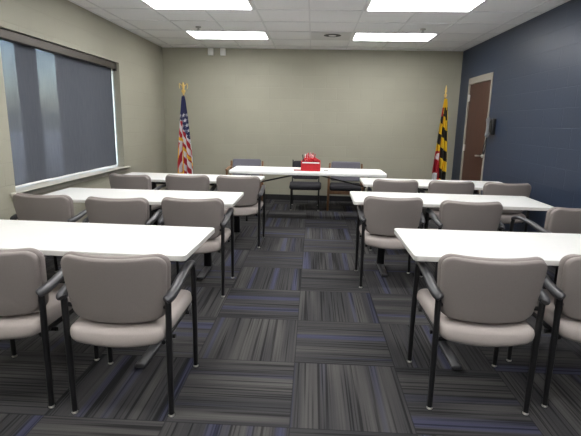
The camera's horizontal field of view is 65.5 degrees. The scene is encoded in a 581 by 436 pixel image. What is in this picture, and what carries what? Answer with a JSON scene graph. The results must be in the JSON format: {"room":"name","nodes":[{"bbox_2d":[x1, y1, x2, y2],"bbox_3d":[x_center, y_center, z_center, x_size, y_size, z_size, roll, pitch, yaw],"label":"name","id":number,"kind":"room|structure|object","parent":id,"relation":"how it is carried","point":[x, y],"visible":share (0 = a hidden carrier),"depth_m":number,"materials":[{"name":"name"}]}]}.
{"room":"meeting room","nodes":[
{"label":"meeting room","id":0,"kind":"room"},
{"bbox_2d":[0,0,166,222],"bbox_3d":[-2.611,-0.734,3.364,0.200,2.738,9.817,2,12,3],"label":"wall","id":1,"kind":"structure","parent":0,"point":[137,82],"depth_m":6.03,"materials":[{"name":"beige paint"}]},
{"bbox_2d":[0,28,116,187],"bbox_3d":[-2.501,-1.184,5.135,0.105,1.407,2.415,2,12,3],"label":"roller shade","id":2,"kind":"object","parent":1,"relation":"attached to","point":[59,99],"visible":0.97,"depth_m":4.85,"materials":[{"name":"grey fabric"}]},
{"bbox_2d":[10,166,130,196],"bbox_3d":[-2.506,-0.460,5.288,0.255,0.062,2.595,2,12,3],"label":"trim","id":3,"kind":"structure","parent":1,"relation":"attached to","point":[37,188],"depth_m":4.94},
{"bbox_2d":[0,199,580,435],"bbox_3d":[0.049,0.734,3.538,5.584,0.100,10.217,2,12,3],"label":"floor","id":4,"kind":"structure","parent":0,"point":[293,345],"depth_m":2.64,"materials":[{"name":"carpet"}]},
{"bbox_2d":[10,193,86,271],"bbox_3d":[-1.948,0.164,3.842,0.563,0.810,0.554,3,12,7],"label":"armchair","id":5,"kind":"object","parent":4,"relation":"on","point":[56,208],"visible":0.4,"depth_m":3.54,"materials":[{"name":"beige fabric"}]},
{"bbox_2d":[16,193,73,216],"bbox_3d":[-1.969,-0.026,3.609,0.495,0.344,0.115,3,12,7],"label":"cushion","id":6,"kind":"object","parent":5,"relation":"on","point":[52,205],"depth_m":3.53,"materials":[{"name":"grey leather"}]},
{"bbox_2d":[0,248,99,407],"bbox_3d":[-1.400,0.487,2.369,0.563,0.810,0.554,2,12,2],"label":"armchair","id":7,"kind":"object","parent":4,"relation":"on","point":[29,304],"visible":0.79,"depth_m":2.12,"materials":[{"name":"beige fabric"}]},
{"bbox_2d":[0,248,48,311],"bbox_3d":[-1.403,0.298,2.135,0.495,0.344,0.115,2,12,2],"label":"cushion","id":8,"kind":"object","parent":7,"relation":"on","point":[23,276],"depth_m":2.09,"materials":[{"name":"grey leather"}]},
{"bbox_2d":[0,219,214,367],"bbox_3d":[-1.365,0.454,2.708,1.715,0.735,0.633,2,12,4],"label":"table","id":9,"kind":"object","parent":4,"relation":"on","point":[178,243],"visible":0.74,"depth_m":2.58,"materials":[{"name":"white laminate"}]},
{"bbox_2d":[82,196,161,224],"bbox_3d":[-1.348,0.192,3.767,0.563,0.810,0.554,1,12,2],"label":"armchair","id":10,"kind":"object","parent":4,"relation":"on","point":[134,211],"visible":0.45,"depth_m":3.46,"materials":[{"name":"beige fabric"}]},
{"bbox_2d":[88,196,149,220],"bbox_3d":[-1.350,0.003,3.533,0.495,0.344,0.115,1,12,2],"label":"cushion","id":11,"kind":"object","parent":10,"relation":"on","point":[131,209],"depth_m":3.46,"materials":[{"name":"grey leather"}]},
{"bbox_2d":[56,251,197,416],"bbox_3d":[-0.799,0.510,2.317,0.563,0.810,0.554,1,12,1],"label":"armchair","id":12,"kind":"object","parent":4,"relation":"on","point":[130,300],"visible":1,"depth_m":2.07,"materials":[{"name":"beige fabric"}]},
{"bbox_2d":[64,251,170,315],"bbox_3d":[-0.798,0.322,2.083,0.495,0.344,0.115,1,12,1],"label":"cushion","id":13,"kind":"object","parent":12,"relation":"on","point":[145,289],"depth_m":2.03,"materials":[{"name":"grey leather"}]},
{"bbox_2d":[109,173,165,217],"bbox_3d":[-1.741,-0.129,5.242,0.563,0.810,0.554,4,12,11],"label":"armchair","id":14,"kind":"object","parent":4,"relation":"on","point":[117,181],"visible":0.38,"depth_m":4.93,"materials":[{"name":"beige fabric"}]},
{"bbox_2d":[112,173,151,189],"bbox_3d":[-1.776,-0.319,5.011,0.495,0.344,0.115,4,12,11],"label":"cushion","id":15,"kind":"object","parent":14,"relation":"on","point":[119,181],"depth_m":4.92,"materials":[{"name":"grey leather"}]},
{"bbox_2d":[44,188,243,279],"bbox_3d":[-1.323,0.152,4.140,1.715,0.735,0.633,2,12,2],"label":"table","id":16,"kind":"object","parent":4,"relation":"on","point":[78,195],"visible":0.6,"depth_m":4.11,"materials":[{"name":"white laminate"}]},
{"bbox_2d":[177,82,192,173],"bbox_3d":[-1.822,-1.292,7.802,0.285,2.023,0.280,2,12,3],"label":"flag","id":17,"kind":"object","parent":4,"relation":"on","point":[185,160],"visible":0.98,"depth_m":7.75,"materials":[{"name":"multicoloured fabric"}]},
{"bbox_2d":[165,174,216,190],"bbox_3d":[-1.147,-0.126,5.286,0.563,0.810,0.554,2,12,3],"label":"armchair","id":18,"kind":"object","parent":4,"relation":"on","point":[173,182],"visible":0.31,"depth_m":4.98,"materials":[{"name":"beige fabric"}]},
{"bbox_2d":[123,172,264,240],"bbox_3d":[-1.205,-0.134,5.501,1.715,0.735,0.633,2,12,4],"label":"table","id":19,"kind":"object","parent":4,"relation":"on","point":[156,178],"visible":0.38,"depth_m":5.62,"materials":[{"name":"white laminate"}]},
{"bbox_2d":[158,197,233,296],"bbox_3d":[-0.774,0.194,3.810,0.563,0.810,0.554,1,12,1],"label":"armchair","id":20,"kind":"object","parent":4,"relation":"on","point":[176,211],"visible":0.71,"depth_m":3.53,"materials":[{"name":"beige fabric"}]},
{"bbox_2d":[162,197,223,237],"bbox_3d":[-0.773,0.006,3.576,0.495,0.344,0.115,1,12,1],"label":"cushion","id":21,"kind":"object","parent":20,"relation":"on","point":[209,212],"depth_m":3.51,"materials":[{"name":"grey leather"}]},
{"bbox_2d":[215,175,265,247],"bbox_3d":[-0.581,-0.111,5.271,0.563,0.810,0.554,1,12,2],"label":"armchair","id":22,"kind":"object","parent":4,"relation":"on","point":[251,203],"visible":0.68,"depth_m":5.01,"materials":[{"name":"beige fabric"}]},
{"bbox_2d":[216,175,260,204],"bbox_3d":[-0.583,-0.300,5.037,0.495,0.344,0.115,1,12,2],"label":"cushion","id":23,"kind":"object","parent":22,"relation":"on","point":[250,186],"depth_m":4.97,"materials":[{"name":"grey leather"}]},
{"bbox_2d":[225,159,263,200],"bbox_3d":[-0.764,-0.597,7.656,0.608,0.766,0.576,1,12,1],"label":"wooden armchair","id":24,"kind":"object","parent":4,"relation":"on","point":[236,162],"visible":0.25,"depth_m":7.81,"materials":[{"name":"brown wood"}]},
{"bbox_2d":[289,160,320,210],"bbox_3d":[0.247,-0.554,7.508,0.534,0.782,0.527,2,12,3],"label":"chair","id":25,"kind":"object","parent":4,"relation":"on","point":[294,185],"visible":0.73,"depth_m":7.41,"materials":[{"name":"black fabric"}]},
{"bbox_2d":[229,166,386,220],"bbox_3d":[0.243,-0.341,6.618,2.190,0.735,0.660,2,12,3],"label":"folding table","id":26,"kind":"object","parent":4,"relation":"on","point":[345,172],"visible":0.79,"depth_m":6.30,"materials":[{"name":"white plastic"}]},
{"bbox_2d":[301,153,320,170],"bbox_3d":[0.290,-0.802,6.407,0.270,0.255,0.206,2,12,5],"label":"gift box","id":27,"kind":"object","parent":26,"relation":"on","point":[310,162],"visible":1,"depth_m":6.33,"materials":[{"name":"red paper"}]},
{"bbox_2d":[326,161,363,210],"bbox_3d":[0.911,-0.534,7.523,0.608,0.766,0.576,2,12,5],"label":"wooden armchair","id":28,"kind":"object","parent":4,"relation":"on","point":[340,188],"visible":0.66,"depth_m":7.56,"materials":[{"name":"brown wood"}]},
{"bbox_2d":[355,196,424,287],"bbox_3d":[0.874,0.176,4.055,0.563,0.810,0.554,2,12,5],"label":"armchair","id":29,"kind":"object","parent":4,"relation":"on","point":[379,219],"visible":0.88,"depth_m":3.79,"materials":[{"name":"beige fabric"}]},
{"bbox_2d":[364,196,422,231],"bbox_3d":[0.863,-0.013,3.821,0.495,0.344,0.115,2,12,5],"label":"chair back","id":30,"kind":"object","parent":29,"relation":"on","point":[380,215],"depth_m":3.76,"materials":[{"name":"grey leather"}]},
{"bbox_2d":[367,179,417,250],"bbox_3d":[1.166,-0.067,5.232,0.563,0.810,0.554,2,12,4],"label":"armchair","id":31,"kind":"object","parent":4,"relation":"on","point":[379,185],"visible":0.32,"depth_m":4.92,"materials":[{"name":"grey fabric"}]},
{"bbox_2d":[373,179,415,191],"bbox_3d":[1.158,-0.256,4.998,0.495,0.344,0.115,2,12,4],"label":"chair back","id":32,"kind":"object","parent":31,"relation":"on","point":[379,185],"depth_m":4.91,"materials":[{"name":"grey leather"}]},
{"bbox_2d":[359,178,501,194],"bbox_3d":[1.697,-0.059,5.422,1.715,0.735,0.633,2,12,4],"label":"table","id":33,"kind":"object","parent":4,"relation":"on","point":[423,184],"visible":0.25,"depth_m":5.45,"materials":[{"name":"white laminate"}]},
{"bbox_2d":[432,85,447,179],"bbox_3d":[2.533,-1.174,7.605,0.280,2.045,0.280,2,12,3],"label":"flag","id":34,"kind":"object","parent":4,"relation":"on","point":[440,159],"visible":0.97,"depth_m":7.55,"materials":[{"name":"multicoloured fabric"}]},
{"bbox_2d":[418,180,474,228],"bbox_3d":[1.773,-0.052,5.220,0.563,0.810,0.554,2,12,3],"label":"armchair","id":35,"kind":"object","parent":4,"relation":"on","point":[436,187],"visible":0.37,"depth_m":4.91,"materials":[{"name":"grey fabric"}]},
{"bbox_2d":[428,180,471,210],"bbox_3d":[1.768,-0.241,4.985,0.495,0.344,0.115,2,12,3],"label":"chair back","id":36,"kind":"object","parent":35,"relation":"on","point":[436,187],"depth_m":4.90,"materials":[{"name":"grey fabric"}]},
{"bbox_2d":[350,191,552,276],"bbox_3d":[1.423,0.180,4.270,1.715,0.735,0.633,2,12,4],"label":"table","id":37,"kind":"object","parent":4,"relation":"on","point":[430,200],"visible":0.59,"depth_m":4.23,"materials":[{"name":"white laminate"}]},
{"bbox_2d":[420,200,504,282],"bbox_3d":[1.474,0.216,3.925,0.563,0.810,0.554,2,12,4],"label":"armchair","id":38,"kind":"object","parent":4,"relation":"on","point":[453,215],"visible":0.61,"depth_m":3.63,"materials":[{"name":"beige fabric"}]},
{"bbox_2d":[439,200,500,220],"bbox_3d":[1.466,0.027,3.691,0.495,0.344,0.115,2,12,4],"label":"chair back","id":39,"kind":"object","parent":38,"relation":"on","point":[450,210],"depth_m":3.61,"materials":[{"name":"grey leather"}]},
{"bbox_2d":[407,253,550,414],"bbox_3d":[0.960,0.529,2.396,0.563,0.810,0.554,2,12,4],"label":"armchair","id":40,"kind":"object","parent":4,"relation":"on","point":[475,301],"visible":0.98,"depth_m":2.14,"materials":[{"name":"grey fabric"}]},
{"bbox_2d":[437,253,544,313],"bbox_3d":[0.952,0.340,2.162,0.495,0.344,0.115,2,12,4],"label":"chair back","id":41,"kind":"object","parent":40,"relation":"on","point":[461,288],"depth_m":2.11,"materials":[{"name":"grey leather"}]},
{"bbox_2d":[394,228,580,369],"bbox_3d":[1.510,0.516,2.693,1.715,0.735,0.633,2,12,3],"label":"table","id":42,"kind":"object","parent":4,"relation":"on","point":[429,245],"visible":0.8,"depth_m":2.62,"materials":[{"name":"white laminate"}]},
{"bbox_2d":[473,182,530,231],"bbox_3d":[2.365,-0.028,5.159,0.563,0.810,0.554,2,12,5],"label":"armchair","id":43,"kind":"object","parent":4,"relation":"on","point":[489,188],"visible":0.37,"depth_m":4.86,"materials":[{"name":"grey fabric"}]},
{"bbox_2d":[483,182,529,194],"bbox_3d":[2.351,-0.217,4.925,0.495,0.344,0.115,2,12,5],"label":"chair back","id":44,"kind":"object","parent":43,"relation":"on","point":[489,188],"depth_m":4.84,"materials":[{"name":"grey fabric"}]},
{"bbox_2d":[506,254,580,407],"bbox_3d":[1.569,0.536,2.422,0.563,0.810,0.554,2,12,5],"label":"armchair","id":45,"kind":"object","parent":4,"relation":"on","point":[563,314],"visible":0.73,"depth_m":2.21,"materials":[{"name":"grey fabric"}]},
{"bbox_2d":[554,254,580,315],"bbox_3d":[1.554,0.347,2.189,0.495,0.344,0.115,2,12,5],"label":"chair back","id":46,"kind":"object","parent":45,"relation":"on","point":[567,288],"depth_m":2.18,"materials":[{"name":"grey leather"}]},
{"bbox_2d":[509,207,580,287],"bbox_3d":[2.185,0.269,3.743,0.563,0.810,0.554,0,12,-7],"label":"armchair","id":47,"kind":"object","parent":4,"relation":"on","point":[558,219],"visible":0.36,"depth_m":3.44,"materials":[{"name":"grey fabric"}]},
{"bbox_2d":[544,207,580,229],"bbox_3d":[2.213,0.080,3.511,0.495,0.344,0.115,0,12,-7],"label":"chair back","id":48,"kind":"object","parent":47,"relation":"on","point":[557,218],"depth_m":3.43,"materials":[{"name":"grey leather"}]},
{"bbox_2d":[162,47,462,195],"bbox_3d":[0.327,-1.686,8.138,5.584,2.738,0.200,2,12,3],"label":"wall","id":49,"kind":"structure","parent":0,"point":[376,109],"depth_m":7.98,"materials":[{"name":"beige paint"}]},
{"bbox_2d":[208,48,213,54],"bbox_3d":[-1.387,-2.888,7.841,0.090,0.116,0.056,2,12,3],"label":"wall box","id":50,"kind":"object","parent":49,"relation":"attached to","point":[210,50],"visible":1,"depth_m":7.82,"materials":[{"name":"white plastic"}]},
{"bbox_2d":[220,48,225,55],"bbox_3d":[-1.172,-2.882,7.832,0.090,0.116,0.056,2,12,3],"label":"wall box","id":51,"kind":"object","parent":49,"relation":"attached to","point":[222,50],"visible":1,"depth_m":7.81,"materials":[{"name":"white plastic"}]},
{"bbox_2d":[265,194,352,201],"bbox_3d":[0.295,-0.373,8.310,5.168,0.098,0.008,2,12,3],"label":"baseboard","id":52,"kind":"structure","parent":49,"relation":"attached to","point":[267,196],"depth_m":8.30,"materials":[{"name":"black plastic"}]},
{"bbox_2d":[68,0,569,50],"bbox_3d":[0.103,-1.948,2.970,5.584,0.092,10.217,2,12,3],"label":"ceiling","id":53,"kind":"structure","parent":0,"point":[161,28],"depth_m":5.68,"materials":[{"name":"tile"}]},
{"bbox_2d":[141,0,254,9],"bbox_3d":[-1.002,-2.313,4.846,1.178,0.016,0.593,2,12,3],"label":"recessed light","id":54,"kind":"object","parent":53,"relation":"in","point":[154,4],"visible":1,"depth_m":4.91,"materials":[{"name":"white plastic"}]},
{"bbox_2d":[184,31,269,38],"bbox_3d":[-0.910,-2.693,6.649,1.178,0.016,0.593,2,12,3],"label":"recessed light","id":55,"kind":"object","parent":53,"relation":"in","point":[195,34],"visible":1,"depth_m":6.59,"materials":[{"name":"white plastic"}]},
{"bbox_2d":[311,32,351,39],"bbox_3d":[0.588,-2.646,6.583,0.576,0.020,0.591,2,12,3],"label":"ceiling vent","id":56,"kind":"object","parent":53,"relation":"in","point":[314,35],"visible":1,"depth_m":6.52,"materials":[{"name":"white metal"}]},
{"bbox_2d":[351,33,438,40],"bbox_3d":[1.487,-2.621,6.542,1.178,0.016,0.593,2,12,3],"label":"recessed light","id":57,"kind":"object","parent":53,"relation":"in","point":[356,36],"visible":1,"depth_m":6.49,"materials":[{"name":"white plastic"}]},
{"bbox_2d":[364,0,486,11],"bbox_3d":[1.395,-2.241,4.739,1.178,0.016,0.593,2,12,3],"label":"recessed light","id":58,"kind":"object","parent":53,"relation":"in","point":[372,5],"visible":1,"depth_m":4.76,"materials":[{"name":"white plastic"}]},
{"bbox_2d":[451,0,580,232],"bbox_3d":[2.765,-0.574,3.124,0.200,2.738,9.817,2,12,3],"label":"wall","id":59,"kind":"structure","parent":0,"point":[535,105],"depth_m":5.10,"materials":[{"name":"blue paint"}]},
{"bbox_2d":[462,80,490,192],"bbox_3d":[2.845,-1.056,7.056,0.126,2.039,0.904,2,12,3],"label":"door","id":60,"kind":"structure","parent":59,"relation":"in","point":[478,99],"depth_m":6.99,"materials":[{"name":"brown wood"}]},
{"bbox_2d":[459,72,493,194],"bbox_3d":[2.910,-1.100,7.038,0.132,2.150,1.000,2,12,3],"label":"trim","id":61,"kind":"structure","parent":59,"relation":"attached to","point":[489,76],"depth_m":6.88,"materials":[{"name":"beige paint"}]},
{"bbox_2d":[482,117,495,153],"bbox_3d":[2.764,-1.156,6.362,0.127,0.526,0.255,2,12,3],"label":"wall phone","id":62,"kind":"object","parent":59,"relation":"attached to","point":[491,123],"visible":1,"depth_m":6.24,"materials":[{"name":"black plastic"}]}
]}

